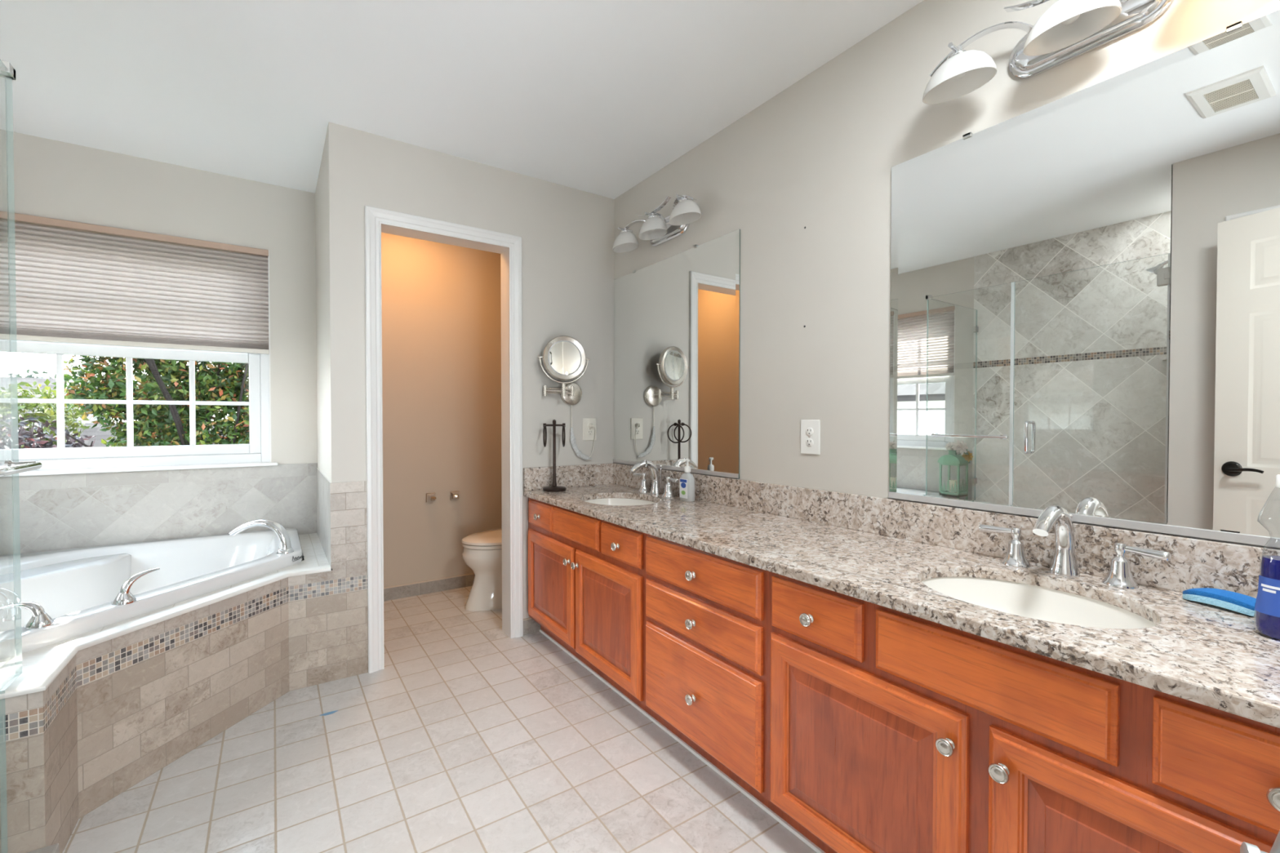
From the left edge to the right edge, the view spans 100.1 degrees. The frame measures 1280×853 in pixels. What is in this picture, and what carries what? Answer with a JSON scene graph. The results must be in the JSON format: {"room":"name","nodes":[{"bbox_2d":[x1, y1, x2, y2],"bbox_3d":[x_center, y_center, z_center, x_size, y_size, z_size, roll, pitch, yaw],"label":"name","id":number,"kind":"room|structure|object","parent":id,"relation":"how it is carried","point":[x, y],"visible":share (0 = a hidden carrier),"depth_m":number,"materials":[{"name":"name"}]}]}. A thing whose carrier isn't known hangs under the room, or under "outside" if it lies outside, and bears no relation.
{"room":"bathroom","nodes":[
{"label":"bathroom","id":0,"kind":"room"},
{"bbox_2d":[0,128,317,560],"bbox_3d":[-2.570,-0.107,2.689,1.622,2.440,0.160,-1,1,-34],"label":"wall","id":1,"kind":"structure","parent":0,"point":[53,179],"depth_m":2.82,"materials":[{"name":"beige paint"}]},
{"bbox_2d":[0,249,278,476],"bbox_3d":[-2.545,-0.372,2.668,1.223,1.185,0.158,-1,1,-34],"label":"window","id":2,"kind":"structure","parent":1,"relation":"in","point":[60,460],"depth_m":2.71,"materials":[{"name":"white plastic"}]},
{"bbox_2d":[0,210,269,354],"bbox_3d":[-2.520,-0.678,2.628,1.157,0.567,0.040,-1,1,-34],"label":"cellular shade","id":3,"kind":"object","parent":2,"relation":"attached to","point":[77,282],"visible":1,"depth_m":2.63,"materials":[{"name":"beige fabric"}]},
{"bbox_2d":[0,462,317,555],"bbox_3d":[-2.474,0.416,2.662,1.502,0.403,0.006,-1,1,-34],"label":"wall tile","id":4,"kind":"structure","parent":1,"relation":"attached to","point":[57,512],"depth_m":2.68,"materials":[{"name":"tile"}]},
{"bbox_2d":[62,586,817,852],"bbox_3d":[-0.270,1.241,0.742,3.355,0.201,6.300,-1,1,-34],"label":"floor","id":5,"kind":"structure","parent":0,"point":[470,736],"depth_m":1.73,"materials":[{"name":"tile"}]},
{"bbox_2d":[26,843,58,852],"bbox_3d":[-1.179,1.090,0.807,0.160,0.100,1.168,-1,1,-34],"label":"shower curb","id":6,"kind":"object","parent":5,"relation":"on","point":[54,848],"visible":1,"depth_m":1.31,"materials":[{"name":"tile"}]},
{"bbox_2d":[0,59,41,852],"bbox_3d":[-1.406,0.069,1.147,0.097,1.928,0.556,-1,1,-37],"label":"glass shower door","id":7,"kind":"structure","parent":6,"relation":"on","point":[15,468],"depth_m":1.34,"materials":[{"name":"clear glass"}]},
{"bbox_2d":[0,533,333,852],"bbox_3d":[-1.996,0.873,1.972,1.502,0.501,1.696,-1,1,-34],"label":"tub surround","id":8,"kind":"object","parent":5,"relation":"on","point":[91,716],"visible":0.96,"depth_m":1.72,"materials":[{"name":"tile"}]},
{"bbox_2d":[0,75,16,678],"bbox_3d":[-1.888,-0.122,1.137,0.745,1.509,0.024,-1,1,-34],"label":"shower panel","id":9,"kind":"object","parent":8,"relation":"on","point":[5,76],"visible":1,"depth_m":1.35,"materials":[{"name":"clear glass"}]},
{"bbox_2d":[0,527,303,660],"bbox_3d":[-2.103,0.785,2.051,1.394,0.413,1.418,-1,1,-34],"label":"bathtub","id":10,"kind":"object","parent":8,"relation":"on","point":[77,588],"visible":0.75,"depth_m":2.31,"materials":[{"name":"white plastic"}]},
{"bbox_2d":[0,519,293,629],"bbox_3d":[-1.737,0.506,2.016,0.283,0.148,0.936,0,1,2],"label":"tub filler","id":11,"kind":"object","parent":10,"relation":"on","point":[40,619],"visible":0.96,"depth_m":1.78,"materials":[{"name":"silver metal"}]},
{"bbox_2d":[462,528,502,611],"bbox_3d":[-0.769,0.735,3.424,0.720,0.735,0.430,-1,1,-34],"label":"toilet","id":12,"kind":"object","parent":5,"relation":"on","point":[482,551],"visible":0.38,"depth_m":3.22,"materials":[{"name":"beige ceramic"}]},
{"bbox_2d":[528,497,659,726],"bbox_3d":[-0.092,0.745,2.555,0.566,0.740,1.092,-1,1,-34],"label":"vanity cabinet","id":13,"kind":"object","parent":5,"relation":"on","point":[587,574],"visible":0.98,"depth_m":2.27,"materials":[{"name":"brown wood"}]},
{"bbox_2d":[523,462,1279,728],"bbox_3d":[0.403,0.309,1.859,0.569,0.150,2.794,-1,1,-34],"label":"countertop","id":14,"kind":"structure","parent":13,"relation":"on","point":[879,551],"depth_m":1.31,"materials":[{"name":"beige stone"}]},
{"bbox_2d":[542,419,566,492],"bbox_3d":[-0.456,0.152,2.856,0.124,0.377,0.124,0,1,-7],"label":"stand","id":15,"kind":"object","parent":14,"relation":"on","point":[554,487],"visible":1,"depth_m":2.85,"materials":[{"name":"black metal"}]},
{"bbox_2d":[585,497,655,505],"bbox_3d":[-0.096,0.454,2.565,0.377,0.162,0.455,-1,1,-34],"label":"undermount sink","id":16,"kind":"object","parent":14,"relation":"in","point":[607,501],"visible":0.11,"depth_m":2.76,"materials":[{"name":"white ceramic"}]},
{"bbox_2d":[629,460,679,497],"bbox_3d":[0.032,0.255,2.690,0.194,0.175,0.379,-1,1,-34],"label":"widespread faucet","id":17,"kind":"object","parent":14,"relation":"on","point":[655,486],"visible":1,"depth_m":2.70,"materials":[{"name":"silver metal"}]},
{"bbox_2d":[677,458,694,502],"bbox_3d":[0.214,0.248,2.488,0.062,0.196,0.080,-1,1,-34],"label":"soap dispenser","id":18,"kind":"object","parent":14,"relation":"on","point":[686,480],"visible":1,"depth_m":2.47,"materials":[{"name":"white plastic"}]},
{"bbox_2d":[680,479,686,488],"bbox_3d":[0.201,0.265,2.479,0.001,0.040,0.048,-1,1,-34],"label":"print","id":19,"kind":"object","parent":18,"relation":"on","point":[682,482],"depth_m":2.48,"materials":[{"name":"blue paper"}]},
{"bbox_2d":[921,577,1155,628],"bbox_3d":[0.849,0.474,1.185,0.377,0.162,0.455,-1,1,-34],"label":"undermount sink","id":20,"kind":"object","parent":14,"relation":"in","point":[1020,599],"visible":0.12,"depth_m":1.31,"materials":[{"name":"white ceramic"}]},
{"bbox_2d":[978,505,1171,589],"bbox_3d":[0.994,0.276,1.284,0.194,0.175,0.379,-1,1,-34],"label":"widespread faucet","id":21,"kind":"object","parent":14,"relation":"on","point":[1064,563],"visible":1,"depth_m":1.29,"materials":[{"name":"silver metal"}]},
{"bbox_2d":[1182,587,1256,617],"bbox_3d":[1.180,0.350,1.082,0.054,0.031,0.124,0,1,-17],"label":"brush","id":22,"kind":"object","parent":14,"relation":"on","point":[1236,602],"visible":0.84,"depth_m":1.07,"materials":[{"name":"blue plastic"}]},
{"bbox_2d":[1253,474,1279,639],"bbox_3d":[1.121,0.226,0.931,0.064,0.284,0.070,-1,1,-34],"label":"soap bottle","id":23,"kind":"object","parent":14,"relation":"on","point":[1267,605],"visible":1,"depth_m":0.93,"materials":[{"name":"blue plastic"}]},
{"bbox_2d":[1261,583,1279,593],"bbox_3d":[1.093,0.282,0.930,0.003,0.011,0.027,0,1,-8],"label":"print","id":24,"kind":"object","parent":23,"relation":"on","point":[1265,588],"depth_m":0.93,"materials":[{"name":"white"}]},
{"bbox_2d":[645,533,784,824],"bbox_3d":[0.384,0.755,1.860,0.566,0.740,0.592,-1,1,-34],"label":"base cabinet","id":25,"kind":"object","parent":5,"relation":"on","point":[707,614],"visible":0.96,"depth_m":1.65,"materials":[{"name":"brown wood"}]},
{"bbox_2d":[768,571,1279,852],"bbox_3d":[0.863,0.765,1.161,0.566,0.740,1.102,-1,1,-34],"label":"vanity cabinet","id":26,"kind":"object","parent":5,"relation":"on","point":[891,731],"visible":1,"depth_m":1.03,"materials":[{"name":"brown wood"}]},
{"bbox_2d":[1240,830,1279,852],"bbox_3d":[0.573,0.543,0.523,0.040,1.203,0.308,-1,1,-34],"label":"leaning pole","id":27,"kind":"object","parent":5,"relation":"on","point":[1246,847],"visible":1,"depth_m":0.50,"materials":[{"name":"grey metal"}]},
{"bbox_2d":[381,232,502,587],"bbox_3d":[-1.057,-0.116,3.281,1.363,2.440,0.989,-1,1,-34],"label":"wall","id":28,"kind":"structure","parent":0,"point":[442,302],"depth_m":3.56,"materials":[{"name":"beige paint"}]},
{"bbox_2d":[383,573,475,601],"bbox_3d":[-1.278,1.057,3.619,1.352,0.084,0.010,-1,1,-34],"label":"baseboard","id":29,"kind":"structure","parent":28,"relation":"attached to","point":[406,590],"depth_m":3.53,"materials":[{"name":"tile"}]},
{"bbox_2d":[425,492,435,502],"bbox_3d":[-1.366,0.469,3.517,0.060,0.060,0.064,-1,1,-34],"label":"post","id":30,"kind":"object","parent":28,"relation":"attached to","point":[430,497],"visible":1,"depth_m":3.52,"materials":[{"name":"silver metal"}]},
{"bbox_2d":[449,490,459,500],"bbox_3d":[-1.238,0.468,3.605,0.060,0.060,0.064,-1,1,-34],"label":"post","id":31,"kind":"object","parent":28,"relation":"attached to","point":[454,495],"visible":1,"depth_m":3.61,"materials":[{"name":"silver metal"}]},
{"bbox_2d":[0,0,923,199],"bbox_3d":[-0.270,-1.359,0.705,3.355,0.120,6.300,-1,1,-34],"label":"ceiling","id":32,"kind":"structure","parent":0,"point":[598,97],"depth_m":2.01,"materials":[{"name":"white paint"}]},
{"bbox_2d":[315,121,613,618],"bbox_3d":[-1.038,-0.114,3.173,1.453,2.440,1.013,-1,1,-34],"label":"wall","id":33,"kind":"structure","parent":0,"point":[566,233],"depth_m":2.80,"materials":[{"name":"beige paint"}]},
{"bbox_2d":[316,467,368,680],"bbox_3d":[-1.544,0.676,2.761,0.152,0.871,0.900,-1,1,-34],"label":"wall tile","id":34,"kind":"structure","parent":33,"relation":"attached to","point":[341,507],"depth_m":2.39,"materials":[{"name":"tile"}]},
{"bbox_2d":[364,204,523,673],"bbox_3d":[-0.961,0.060,2.674,0.738,2.106,0.138,-1,1,-34],"label":"door frame","id":35,"kind":"structure","parent":33,"relation":"in","point":[377,220],"depth_m":2.67,"materials":[{"name":"white paint"}]},
{"bbox_2d":[523,617,540,635],"bbox_3d":[-0.581,1.068,2.884,0.107,0.084,0.009,-1,1,-34],"label":"baseboard","id":36,"kind":"structure","parent":33,"relation":"attached to","point":[530,625],"depth_m":2.87,"materials":[{"name":"tile"}]},
{"bbox_2d":[537,335,596,460],"bbox_3d":[-0.384,-0.146,2.926,0.379,0.680,0.132,-1,1,-34],"label":"magnifying mirror","id":37,"kind":"object","parent":33,"relation":"attached to","point":[563,357],"visible":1,"depth_m":2.88,"materials":[{"name":"silver metal"}]},
{"bbox_2d":[582,417,596,440],"bbox_3d":[-0.287,0.015,3.070,0.087,0.129,0.009,-1,1,-34],"label":"wall outlet","id":38,"kind":"object","parent":33,"relation":"attached to","point":[588,433],"visible":0.93,"depth_m":3.06,"materials":[{"name":"beige plastic"}]},
{"bbox_2d":[587,430,592,435],"bbox_3d":[-0.286,0.036,3.068,0.034,0.032,0.003,-1,1,-34],"label":"receptacle","id":39,"kind":"object","parent":38,"relation":"attached to","point":[589,432],"depth_m":3.07,"materials":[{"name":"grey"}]},
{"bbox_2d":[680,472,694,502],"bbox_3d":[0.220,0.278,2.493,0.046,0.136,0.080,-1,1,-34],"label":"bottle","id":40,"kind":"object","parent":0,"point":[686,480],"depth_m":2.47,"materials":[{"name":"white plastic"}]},
{"bbox_2d":[613,0,1279,548],"bbox_3d":[1.021,-0.091,1.558,0.121,2.440,6.220,-1,1,-34],"label":"wall","id":41,"kind":"structure","parent":0,"point":[804,176],"depth_m":1.91,"materials":[{"name":"beige paint"}]},
{"bbox_2d":[612,194,701,253],"bbox_3d":[0.083,-1.016,2.667,0.162,0.152,0.687,-1,1,-34],"label":"vanity light","id":42,"kind":"object","parent":41,"relation":"attached to","point":[658,229],"visible":1,"depth_m":2.63,"materials":[{"name":"white glass"}]},
{"bbox_2d":[617,226,632,232],"bbox_3d":[-0.078,-1.042,2.859,0.090,0.030,0.046,-1,1,-34],"label":"socket","id":43,"kind":"object","parent":42,"relation":"attached to","point":[624,229],"depth_m":2.85,"materials":[{"name":"silver metal"}]},
{"bbox_2d":[644,212,660,218],"bbox_3d":[0.063,-1.039,2.652,0.090,0.030,0.046,-1,1,-34],"label":"socket","id":44,"kind":"object","parent":42,"relation":"attached to","point":[653,215],"depth_m":2.64,"materials":[{"name":"silver metal"}]},
{"bbox_2d":[675,194,693,201],"bbox_3d":[0.204,-1.036,2.446,0.090,0.030,0.046,-1,1,-34],"label":"socket","id":45,"kind":"object","parent":42,"relation":"attached to","point":[684,197],"depth_m":2.43,"materials":[{"name":"silver metal"}]},
{"bbox_2d":[613,229,740,479],"bbox_3d":[0.136,-0.320,2.732,0.012,1.081,1.028,-1,1,-34],"label":"wall mirror","id":46,"kind":"object","parent":41,"relation":"attached to","point":[677,317],"visible":1,"depth_m":2.63,"materials":[{"name":"silver mirror"}]},
{"bbox_2d":[800,419,820,454],"bbox_3d":[0.636,0.040,2.009,0.009,0.129,0.087,-1,1,-34],"label":"wall outlet","id":47,"kind":"object","parent":41,"relation":"attached to","point":[810,428],"visible":1,"depth_m":2.00,"materials":[{"name":"white plastic"}]},
{"bbox_2d":[805,438,813,446],"bbox_3d":[0.634,0.060,2.007,0.003,0.032,0.034,-1,1,-34],"label":"receptacle","id":48,"kind":"object","parent":47,"relation":"attached to","point":[809,442],"depth_m":2.01,"materials":[{"name":"grey plastic"}]},
{"bbox_2d":[805,427,813,435],"bbox_3d":[0.634,0.019,2.007,0.003,0.032,0.034,-1,1,-34],"label":"receptacle","id":49,"kind":"object","parent":47,"relation":"attached to","point":[809,431],"depth_m":2.01,"materials":[{"name":"grey plastic"}]},
{"bbox_2d":[613,462,1279,598],"bbox_3d":[0.633,0.292,2.007,0.020,0.120,2.768,-1,1,-34],"label":"backsplash","id":50,"kind":"structure","parent":41,"relation":"attached to","point":[1194,562],"depth_m":1.51,"materials":[{"name":"stone"}]},
{"bbox_2d":[922,0,1173,104],"bbox_3d":[1.034,-0.996,1.278,0.162,0.152,0.687,-1,1,-34],"label":"vanity light","id":51,"kind":"object","parent":41,"relation":"attached to","point":[1068,30],"visible":1,"depth_m":1.33,"materials":[{"name":"white glass"}]},
{"bbox_2d":[947,42,965,58],"bbox_3d":[0.873,-1.022,1.470,0.090,0.030,0.046,-1,1,-34],"label":"socket","id":52,"kind":"object","parent":51,"relation":"attached to","point":[957,51],"depth_m":1.45,"materials":[{"name":"silver metal"}]},
{"bbox_2d":[888,9,1279,549],"bbox_3d":[1.099,-0.300,1.325,0.012,1.081,1.012,-1,1,-34],"label":"wall mirror","id":53,"kind":"object","parent":41,"relation":"attached to","point":[1085,283],"visible":1,"depth_m":1.29,"materials":[{"name":"silver mirror"}]},
{"label":"outside","id":54,"kind":"structure","parent":0,"visible":0},
{"bbox_3d":[-22.529,4.210,27.056,70.000,0.500,110.000,-1,1,-34],"label":"ground","id":55,"kind":"structure","parent":54,"visible":0},
{"bbox_2d":[6,368,56,378],"bbox_3d":[-29.986,0.541,26.800,4.014,6.845,3.696,-1,1,-34],"label":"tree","id":56,"kind":"object","parent":55,"relation":"on","point":[31,375],"visible":0.02,"depth_m":26.59,"materials":[{"name":"green plant"}]},
{"bbox_2d":[0,378,91,448],"bbox_3d":[-13.589,1.571,11.440,2.876,5.230,2.007,0,1,-17],"label":"shrub","id":57,"kind":"object","parent":55,"relation":"on","point":[5,407],"visible":0.44,"depth_m":11.62,"materials":[{"name":"green plant"}]},
{"bbox_2d":[0,413,95,448],"bbox_3d":[-9.937,2.021,8.004,3.101,4.430,2.380,-1,1,-34],"label":"shrub","id":58,"kind":"object","parent":55,"relation":"on","point":[29,443],"visible":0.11,"depth_m":8.18,"materials":[{"name":"purple plant"}]},
{"bbox_2d":[0,377,115,438],"bbox_3d":[-23.451,1.078,20.924,3.900,5.940,5.700,-1,1,-34],"label":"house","id":59,"kind":"structure","parent":55,"relation":"on","point":[4,381],"depth_m":20.33,"materials":[{"name":"grey"}]},
{"bbox_2d":[52,422,231,448],"bbox_3d":[-10.913,2.010,15.283,7.800,4.240,7.200,-1,1,-34],"label":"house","id":60,"kind":"structure","parent":55,"relation":"on","point":[95,431],"depth_m":13.14,"materials":[{"name":"grey"}]},
{"bbox_2d":[52,355,249,447],"bbox_3d":[-5.457,0.688,7.022,4.082,7.123,2.274,-1,1,-32],"label":"leafy tree","id":61,"kind":"object","parent":55,"relation":"on","point":[153,424],"visible":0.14,"depth_m":6.20,"materials":[{"name":"green plant"}]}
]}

